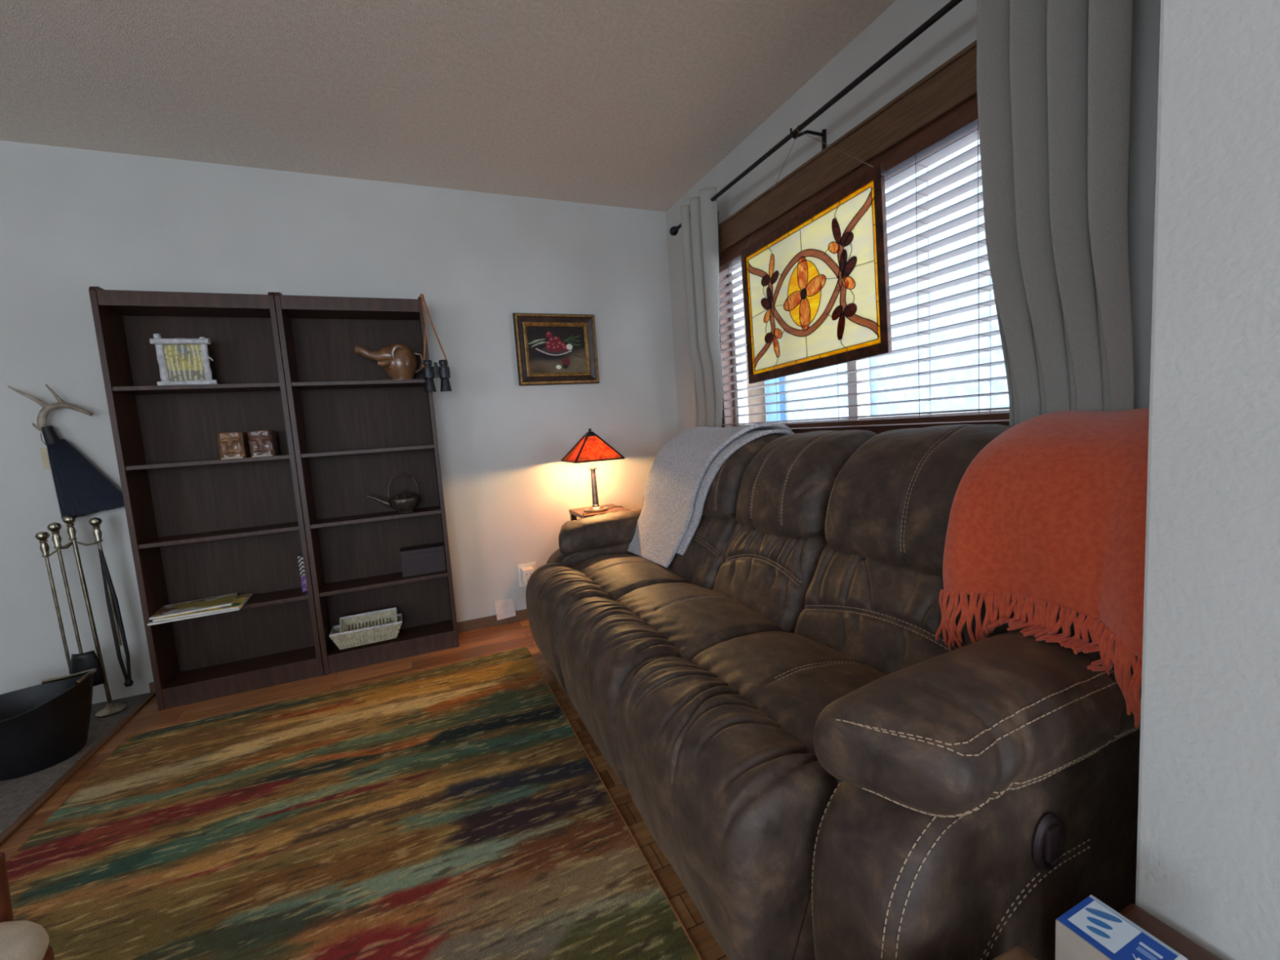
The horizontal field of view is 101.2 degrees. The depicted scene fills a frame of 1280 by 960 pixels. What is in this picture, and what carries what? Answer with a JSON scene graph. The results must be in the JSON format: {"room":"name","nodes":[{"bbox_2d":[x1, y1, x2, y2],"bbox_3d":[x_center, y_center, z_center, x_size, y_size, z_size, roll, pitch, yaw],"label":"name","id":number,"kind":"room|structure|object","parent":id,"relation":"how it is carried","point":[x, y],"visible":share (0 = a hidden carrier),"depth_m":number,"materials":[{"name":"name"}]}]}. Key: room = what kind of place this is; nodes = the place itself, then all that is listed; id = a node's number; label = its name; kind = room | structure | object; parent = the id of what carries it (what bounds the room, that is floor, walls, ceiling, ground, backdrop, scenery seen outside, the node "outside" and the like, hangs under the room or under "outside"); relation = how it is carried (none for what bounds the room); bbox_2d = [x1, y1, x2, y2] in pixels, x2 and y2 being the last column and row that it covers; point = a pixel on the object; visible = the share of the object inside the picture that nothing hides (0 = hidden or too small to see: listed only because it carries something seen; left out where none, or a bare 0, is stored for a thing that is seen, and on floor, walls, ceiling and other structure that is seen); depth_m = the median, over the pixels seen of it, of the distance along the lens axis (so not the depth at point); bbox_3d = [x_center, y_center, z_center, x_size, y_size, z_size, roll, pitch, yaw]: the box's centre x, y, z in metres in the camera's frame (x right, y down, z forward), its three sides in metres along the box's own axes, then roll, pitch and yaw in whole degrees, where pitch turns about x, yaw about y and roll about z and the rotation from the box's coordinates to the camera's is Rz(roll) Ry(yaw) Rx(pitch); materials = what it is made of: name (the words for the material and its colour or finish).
{"room":"living room","nodes":[
{"label":"living room","id":0,"kind":"room"},
{"bbox_2d":[0,140,679,704],"bbox_3d":[-2.213,-0.228,2.499,5.600,2.440,0.150,-6,6,-23],"label":"wall","id":1,"kind":"structure","parent":0,"point":[73,220],"depth_m":2.64,"materials":[{"name":"white paint"}]},
{"bbox_2d":[7,384,124,519],"bbox_3d":[-2.448,-0.120,2.273,0.323,0.582,0.054,-6,6,-20],"label":"broom","id":2,"kind":"object","parent":1,"relation":"hanging from","point":[82,489],"visible":0.99,"depth_m":2.27,"materials":[{"name":"black fabric"}]},
{"bbox_2d":[148,608,528,693],"bbox_3d":[-0.982,0.835,3.014,2.860,0.060,0.014,-6,6,-23],"label":"baseboard","id":3,"kind":"structure","parent":1,"relation":"attached to","point":[521,615],"depth_m":3.04,"materials":[{"name":"brown wood"}]},
{"bbox_2d":[494,598,515,620],"bbox_3d":[-0.790,0.757,3.084,0.112,0.108,0.027,-6,6,-23],"label":"wall plate","id":4,"kind":"structure","parent":1,"relation":"attached to","point":[505,608],"depth_m":3.08,"materials":[{"name":"white plastic"}]},
{"bbox_2d":[517,561,536,586],"bbox_3d":[-0.669,0.545,3.090,0.107,0.131,0.086,-6,6,-23],"label":"wall outlet","id":5,"kind":"object","parent":1,"relation":"attached to","point":[525,571],"visible":0.62,"depth_m":3.04,"materials":[{"name":"white plastic"}]},
{"bbox_2d":[512,312,599,386],"bbox_3d":[-0.486,-0.771,3.101,0.485,0.409,0.034,-6,6,-23],"label":"framed painting","id":6,"kind":"object","parent":1,"relation":"attached to","point":[552,348],"visible":1,"depth_m":3.10,"materials":[{"name":"brown wood"}]},
{"bbox_2d":[0,618,728,959],"bbox_3d":[-0.775,1.263,-0.514,5.600,0.120,7.000,-6,6,-23],"label":"floor","id":7,"kind":"structure","parent":0,"point":[504,637],"depth_m":2.22,"materials":[{"name":"laminate"}]},
{"bbox_2d":[0,692,150,835],"bbox_3d":[-2.842,1.220,0.666,2.435,0.012,2.900,-6,6,-23],"label":"hearth","id":8,"kind":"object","parent":7,"relation":"on","point":[17,795],"depth_m":1.84,"materials":[{"name":"grey stone"}]},
{"bbox_2d":[0,668,96,781],"bbox_3d":[-2.280,0.901,1.935,0.431,0.295,0.354,-6,6,-23],"label":"coal hod","id":9,"kind":"object","parent":8,"relation":"on","point":[42,726],"visible":1,"depth_m":1.91,"materials":[{"name":"black metal"}]},
{"bbox_2d":[0,692,155,846],"bbox_3d":[-1.715,1.096,1.143,0.025,0.012,2.900,-6,6,-23],"label":"trim","id":10,"kind":"structure","parent":8,"relation":"attached to","point":[16,824],"depth_m":1.85,"materials":[{"name":"brown wood"}]},
{"bbox_2d":[35,515,133,717],"bbox_3d":[-2.358,0.583,2.241,0.108,0.876,0.210,1,8,43],"label":"fireplace tool set","id":11,"kind":"object","parent":8,"relation":"on","point":[80,662],"visible":0.95,"depth_m":2.23,"materials":[{"name":"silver metal"}]},
{"bbox_2d":[88,286,324,711],"bbox_3d":[-1.926,0.072,2.432,0.630,1.818,0.206,-6,6,-23],"label":"bookcase","id":12,"kind":"object","parent":7,"relation":"on","point":[202,525],"visible":0.88,"depth_m":2.46,"materials":[{"name":"brown wood"}]},
{"bbox_2d":[149,333,217,385],"bbox_3d":[-2.019,-0.531,2.330,0.215,0.234,0.052,-6,6,-23],"label":"picture frame","id":13,"kind":"object","parent":12,"relation":"on","point":[181,361],"visible":1,"depth_m":2.33,"materials":[{"name":"white wood"}]},
{"bbox_2d":[163,343,205,381],"bbox_3d":[-2.027,-0.525,2.340,0.150,0.180,0.007,-6,6,-23],"label":"picture","id":14,"kind":"object","parent":13,"relation":"attached to","point":[181,362],"depth_m":2.34},
{"bbox_2d":[146,596,250,625],"bbox_3d":[-1.980,0.586,2.381,0.316,0.007,0.235,-7,6,-26],"label":"magazine","id":15,"kind":"object","parent":12,"relation":"on","point":[151,623],"visible":0.17,"depth_m":2.27,"materials":[{"name":"white paper"}]},
{"bbox_2d":[152,593,252,622],"bbox_3d":[-1.974,0.576,2.389,0.300,0.007,0.220,-6,6,-23],"label":"magazine","id":16,"kind":"object","parent":15,"relation":"on","point":[239,600],"visible":0.54,"depth_m":2.33,"materials":[{"name":"paper"}]},
{"bbox_2d":[149,592,238,619],"bbox_3d":[-2.020,0.571,2.393,0.281,0.007,0.206,-7,7,-30],"label":"magazine","id":17,"kind":"object","parent":16,"relation":"on","point":[188,606],"visible":1,"depth_m":2.37,"materials":[{"name":"paper"}]},
{"bbox_2d":[216,431,249,459],"bbox_3d":[-1.873,-0.159,2.419,0.097,0.121,0.111,-6,6,-23],"label":"block","id":18,"kind":"object","parent":12,"relation":"on","point":[232,445],"visible":0.99,"depth_m":2.38,"materials":[{"name":"brown wood"}]},
{"bbox_2d":[247,430,278,457],"bbox_3d":[-1.769,-0.171,2.465,0.097,0.121,0.108,-6,6,-23],"label":"block","id":19,"kind":"object","parent":12,"relation":"on","point":[261,442],"visible":1,"depth_m":2.43,"materials":[{"name":"brown wood"}]},
{"bbox_2d":[297,554,307,591],"bbox_3d":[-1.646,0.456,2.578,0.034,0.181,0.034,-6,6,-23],"label":"book","id":20,"kind":"object","parent":12,"relation":"on","point":[300,560],"visible":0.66,"depth_m":2.56,"materials":[{"name":"purple paper"}]},
{"bbox_2d":[5,645,702,959],"bbox_3d":[-0.809,1.025,1.236,1.596,0.010,2.565,-6,6,-23],"label":"area rug","id":21,"kind":"object","parent":7,"relation":"on","point":[453,811],"visible":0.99,"depth_m":1.46,"materials":[{"name":"multicoloured carpet"}]},
{"bbox_2d":[0,851,54,959],"bbox_3d":[-1.064,0.687,0.505,0.568,0.840,0.539,-6,6,-23],"label":"wooden armchair","id":22,"kind":"object","parent":21,"relation":"on","point":[19,940],"visible":1,"depth_m":0.77,"materials":[{"name":"brown wood"}]},
{"bbox_2d":[0,920,49,959],"bbox_3d":[-1.047,0.710,0.506,0.542,0.077,0.455,-6,6,-23],"label":"seat cushion","id":23,"kind":"object","parent":22,"relation":"on","point":[19,940],"depth_m":0.76,"materials":[{"name":"beige fabric"}]},
{"bbox_2d":[274,292,459,675],"bbox_3d":[-1.347,0.008,2.677,0.624,1.818,0.206,-6,6,-23],"label":"bookcase","id":24,"kind":"object","parent":7,"relation":"on","point":[356,428],"visible":0.94,"depth_m":2.71,"materials":[{"name":"brown wood"}]},
{"bbox_2d":[328,613,402,649],"bbox_3d":[-1.393,0.779,2.694,0.333,0.090,0.150,-6,6,-23],"label":"wicker tray","id":25,"kind":"object","parent":24,"relation":"on","point":[362,636],"visible":0.94,"depth_m":2.65,"materials":[{"name":"beige wicker"}]},
{"bbox_2d":[339,607,397,638],"bbox_3d":[-1.385,0.738,2.691,0.268,0.113,0.120,-6,6,-23],"label":"wicker tray","id":26,"kind":"object","parent":25,"relation":"in","point":[344,621],"visible":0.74,"depth_m":2.71,"materials":[{"name":"beige wicker"}]},
{"bbox_2d":[354,342,423,379],"bbox_3d":[-1.262,-0.597,2.665,0.315,0.195,0.163,-6,6,-23],"label":"teapot","id":27,"kind":"object","parent":24,"relation":"on","point":[398,360],"visible":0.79,"depth_m":2.62,"materials":[{"name":"brown ceramic"}]},
{"bbox_2d":[367,473,420,513],"bbox_3d":[-1.269,0.071,2.708,0.248,0.201,0.156,-6,6,-23],"label":"kettle","id":28,"kind":"object","parent":24,"relation":"on","point":[404,502],"visible":1,"depth_m":2.69,"materials":[{"name":"grey metal"}]},
{"bbox_2d":[400,542,446,577],"bbox_3d":[-1.153,0.423,2.796,0.216,0.136,0.110,-6,6,-23],"label":"storage box","id":29,"kind":"object","parent":24,"relation":"on","point":[427,558],"visible":1,"depth_m":2.75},
{"bbox_2d":[419,293,452,392],"bbox_3d":[-1.039,-0.688,2.640,0.130,0.488,0.080,-6,6,-23],"label":"binoculars","id":30,"kind":"object","parent":24,"relation":"hanging from","point":[428,375],"visible":1,"depth_m":2.63,"materials":[{"name":"black plastic"}]},
{"bbox_2d":[568,503,631,520],"bbox_3d":[-0.219,0.486,3.105,0.280,0.632,0.305,-6,6,-23],"label":"table","id":31,"kind":"object","parent":7,"relation":"on","point":[574,513],"visible":0.22,"depth_m":3.03,"materials":[{"name":"brown wood"}]},
{"bbox_2d":[560,428,625,515],"bbox_3d":[-0.266,-0.059,3.022,0.304,0.474,0.294,-6,6,-23],"label":"table lamp","id":32,"kind":"object","parent":31,"relation":"on","point":[590,447],"visible":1,"depth_m":2.95,"materials":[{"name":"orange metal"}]},
{"bbox_2d":[525,424,1141,959],"bbox_3d":[0.293,0.372,1.841,1.101,1.040,2.230,-6,6,-23],"label":"reclining sofa","id":33,"kind":"object","parent":7,"relation":"on","point":[779,704],"visible":0.79,"depth_m":0.96,"materials":[{"name":"brown leather"}]},
{"bbox_2d":[573,554,688,600],"bbox_3d":[-0.041,0.475,2.350,0.451,0.226,0.575,-6,6,-23],"label":"seat cushion","id":34,"kind":"object","parent":33,"relation":"on","point":[612,576],"depth_m":2.22,"materials":[{"name":"brown leather"}]},
{"bbox_2d":[616,582,784,660],"bbox_3d":[0.193,0.512,1.812,0.451,0.223,0.585,-6,6,-23],"label":"seat cushion","id":35,"kind":"object","parent":33,"relation":"on","point":[688,620],"depth_m":1.68,"materials":[{"name":"brown leather"}]},
{"bbox_2d":[667,515,737,590],"bbox_3d":[0.251,0.288,2.397,0.328,0.364,0.692,-6,6,-23],"label":"lumbar cushion","id":36,"kind":"object","parent":33,"relation":"on","point":[700,566],"depth_m":2.12,"materials":[{"name":"brown leather"}]},
{"bbox_2d":[627,422,794,568],"bbox_3d":[0.310,0.056,2.443,0.591,0.609,0.679,-6,6,-23],"label":"throw blanket","id":37,"kind":"object","parent":33,"relation":"on","point":[681,476],"visible":0.89,"depth_m":2.33,"materials":[{"name":"grey fabric"}]},
{"bbox_2d":[702,433,781,519],"bbox_3d":[0.376,-0.023,2.429,0.413,0.382,0.686,-6,6,-23],"label":"cushion","id":38,"kind":"object","parent":33,"relation":"on","point":[721,500],"depth_m":2.10,"materials":[{"name":"brown leather"}]},
{"bbox_2d":[712,523,827,633],"bbox_3d":[0.483,0.326,1.858,0.328,0.360,0.460,-6,6,-23],"label":"lumbar cushion","id":39,"kind":"object","parent":33,"relation":"on","point":[768,570],"depth_m":1.73,"materials":[{"name":"brown leather"}]},
{"bbox_2d":[692,631,887,783],"bbox_3d":[0.426,0.551,1.269,0.448,0.226,0.584,-6,6,-23],"label":"seat cushion","id":40,"kind":"object","parent":33,"relation":"on","point":[785,679],"depth_m":1.25,"materials":[{"name":"brown leather"}]},
{"bbox_2d":[735,430,876,540],"bbox_3d":[0.605,0.017,1.889,0.412,0.378,0.454,-6,6,-23],"label":"cushion","id":41,"kind":"object","parent":33,"relation":"on","point":[784,492],"depth_m":1.75,"materials":[{"name":"brown leather"}]},
{"bbox_2d":[794,543,1017,675],"bbox_3d":[0.693,0.359,1.371,0.328,0.363,0.580,-6,6,-23],"label":"lumbar cushion","id":42,"kind":"object","parent":33,"relation":"on","point":[876,606],"depth_m":1.34,"materials":[{"name":"brown leather"}]},
{"bbox_2d":[824,424,1013,577],"bbox_3d":[0.817,0.047,1.402,0.413,0.379,0.574,-6,6,-23],"label":"cushion","id":43,"kind":"object","parent":33,"relation":"on","point":[890,504],"depth_m":1.36,"materials":[{"name":"brown leather"}]},
{"bbox_2d":[935,407,1149,727],"bbox_3d":[0.920,0.111,1.054,0.541,0.500,0.404,-6,6,-23],"label":"blanket","id":44,"kind":"object","parent":33,"relation":"on","point":[1051,510],"visible":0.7,"depth_m":0.98,"materials":[{"name":"orange fabric"}]},
{"bbox_2d":[992,945,1037,959],"bbox_3d":[0.405,0.812,0.644,0.290,0.386,0.046,-6,6,-23],"label":"cardboard box","id":45,"kind":"object","parent":7,"relation":"on","point":[1016,953],"visible":1,"depth_m":0.68,"materials":[{"name":"beige cardboard"}]},
{"bbox_2d":[1119,903,1221,959],"bbox_3d":[0.655,0.788,0.400,0.208,0.450,0.548,-6,6,-23],"label":"end table","id":46,"kind":"object","parent":7,"relation":"on","point":[1182,944],"visible":0.3,"depth_m":0.62,"materials":[{"name":"brown wood"}]},
{"bbox_2d":[1055,894,1187,959],"bbox_3d":[0.484,0.509,0.532,0.064,0.100,0.080,-6,6,-23],"label":"carton","id":47,"kind":"object","parent":46,"relation":"on","point":[1091,930],"visible":1,"depth_m":0.53,"materials":[{"name":"cardboard"}]},
{"bbox_2d":[0,0,896,212],"bbox_3d":[-0.948,-1.278,-0.767,5.600,0.120,7.000,-6,6,-23],"label":"ceiling","id":48,"kind":"structure","parent":0,"point":[628,104],"depth_m":1.97,"materials":[{"name":"white paint"}]},
{"bbox_2d":[665,0,1160,433],"bbox_3d":[0.860,-0.409,2.218,0.150,2.440,2.768,-6,6,-23],"label":"wall","id":49,"kind":"structure","parent":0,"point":[957,29],"depth_m":1.80,"materials":[{"name":"white paint"}]},
{"bbox_2d":[669,0,962,235],"bbox_3d":[0.713,-1.327,1.915,0.180,0.076,2.391,-6,6,-23],"label":"curtain rod","id":50,"kind":"object","parent":49,"relation":"attached to","point":[673,230],"visible":0.78,"depth_m":1.83,"materials":[{"name":"black metal"}]},
{"bbox_2d":[680,186,722,427],"bbox_3d":[0.342,-0.610,2.845,0.122,1.685,0.421,-6,6,-23],"label":"curtain","id":51,"kind":"object","parent":50,"relation":"hanging from","point":[700,232],"visible":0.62,"depth_m":2.71,"materials":[{"name":"grey fabric"}]},
{"bbox_2d":[740,124,892,383],"bbox_3d":[0.630,-0.886,2.046,0.025,0.935,0.800,-6,6,-23],"label":"stained glass panel","id":52,"kind":"object","parent":50,"relation":"hanging from","point":[816,291],"visible":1,"depth_m":1.97,"materials":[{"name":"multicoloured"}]},
{"bbox_2d":[976,0,1133,426],"bbox_3d":[1.003,-0.502,1.308,0.120,1.685,0.339,-6,6,-23],"label":"curtain","id":53,"kind":"object","parent":50,"relation":"hanging from","point":[1054,77],"visible":0.68,"depth_m":1.25,"materials":[{"name":"grey fabric"}]},
{"bbox_2d":[719,267,1008,434],"bbox_3d":[0.838,-0.691,2.106,0.150,1.075,1.820,-6,6,-23],"label":"window","id":54,"kind":"structure","parent":49,"relation":"attached to","point":[862,375],"depth_m":2.27,"materials":[{"name":"white plastic"}]},
{"bbox_2d":[718,40,977,253],"bbox_3d":[0.718,-1.175,2.023,0.106,0.129,1.815,-6,6,-23],"label":"window valance","id":55,"kind":"object","parent":54,"relation":"attached to","point":[953,83],"visible":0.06,"depth_m":1.79,"materials":[{"name":"brown wood"}]},
{"bbox_2d":[719,95,1008,427],"bbox_3d":[0.758,-0.671,2.072,0.072,0.914,1.750,-6,6,-23],"label":"blind","id":56,"kind":"object","parent":49,"relation":"attached to","point":[957,129],"visible":0.37,"depth_m":1.69,"materials":[{"name":"white plastic"}]},
{"bbox_2d":[1135,0,1279,959],"bbox_3d":[1.807,-0.152,-1.011,0.968,2.440,3.932,-6,6,-23],"label":"wall","id":57,"kind":"structure","parent":0,"point":[1208,857],"depth_m":0.57,"materials":[{"name":"white paint"}]},
{"label":"outside","id":58,"kind":"structure","parent":0,"visible":0},
{"bbox_3d":[3.515,0.883,6.598,7.850,0.150,15.000,-6,6,-23],"label":"floor","id":59,"kind":"structure","parent":58,"visible":0},
{"bbox_2d":[741,267,765,422],"bbox_3d":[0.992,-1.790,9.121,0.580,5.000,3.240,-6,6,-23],"label":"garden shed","id":60,"kind":"object","parent":59,"relation":"on","point":[759,400],"visible":0.02,"depth_m":7.70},
{"bbox_2d":[764,139,1008,422],"bbox_3d":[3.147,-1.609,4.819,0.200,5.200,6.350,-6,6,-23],"label":"window","id":61,"kind":"structure","parent":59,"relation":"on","point":[997,371],"depth_m":5.17,"materials":[{"name":"glass"}]},
{"bbox_2d":[765,377,871,422],"bbox_3d":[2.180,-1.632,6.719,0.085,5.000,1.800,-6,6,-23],"label":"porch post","id":62,"kind":"object","parent":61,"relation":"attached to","point":[775,388],"visible":0.02,"depth_m":7.39,"materials":[{"name":"blue"}]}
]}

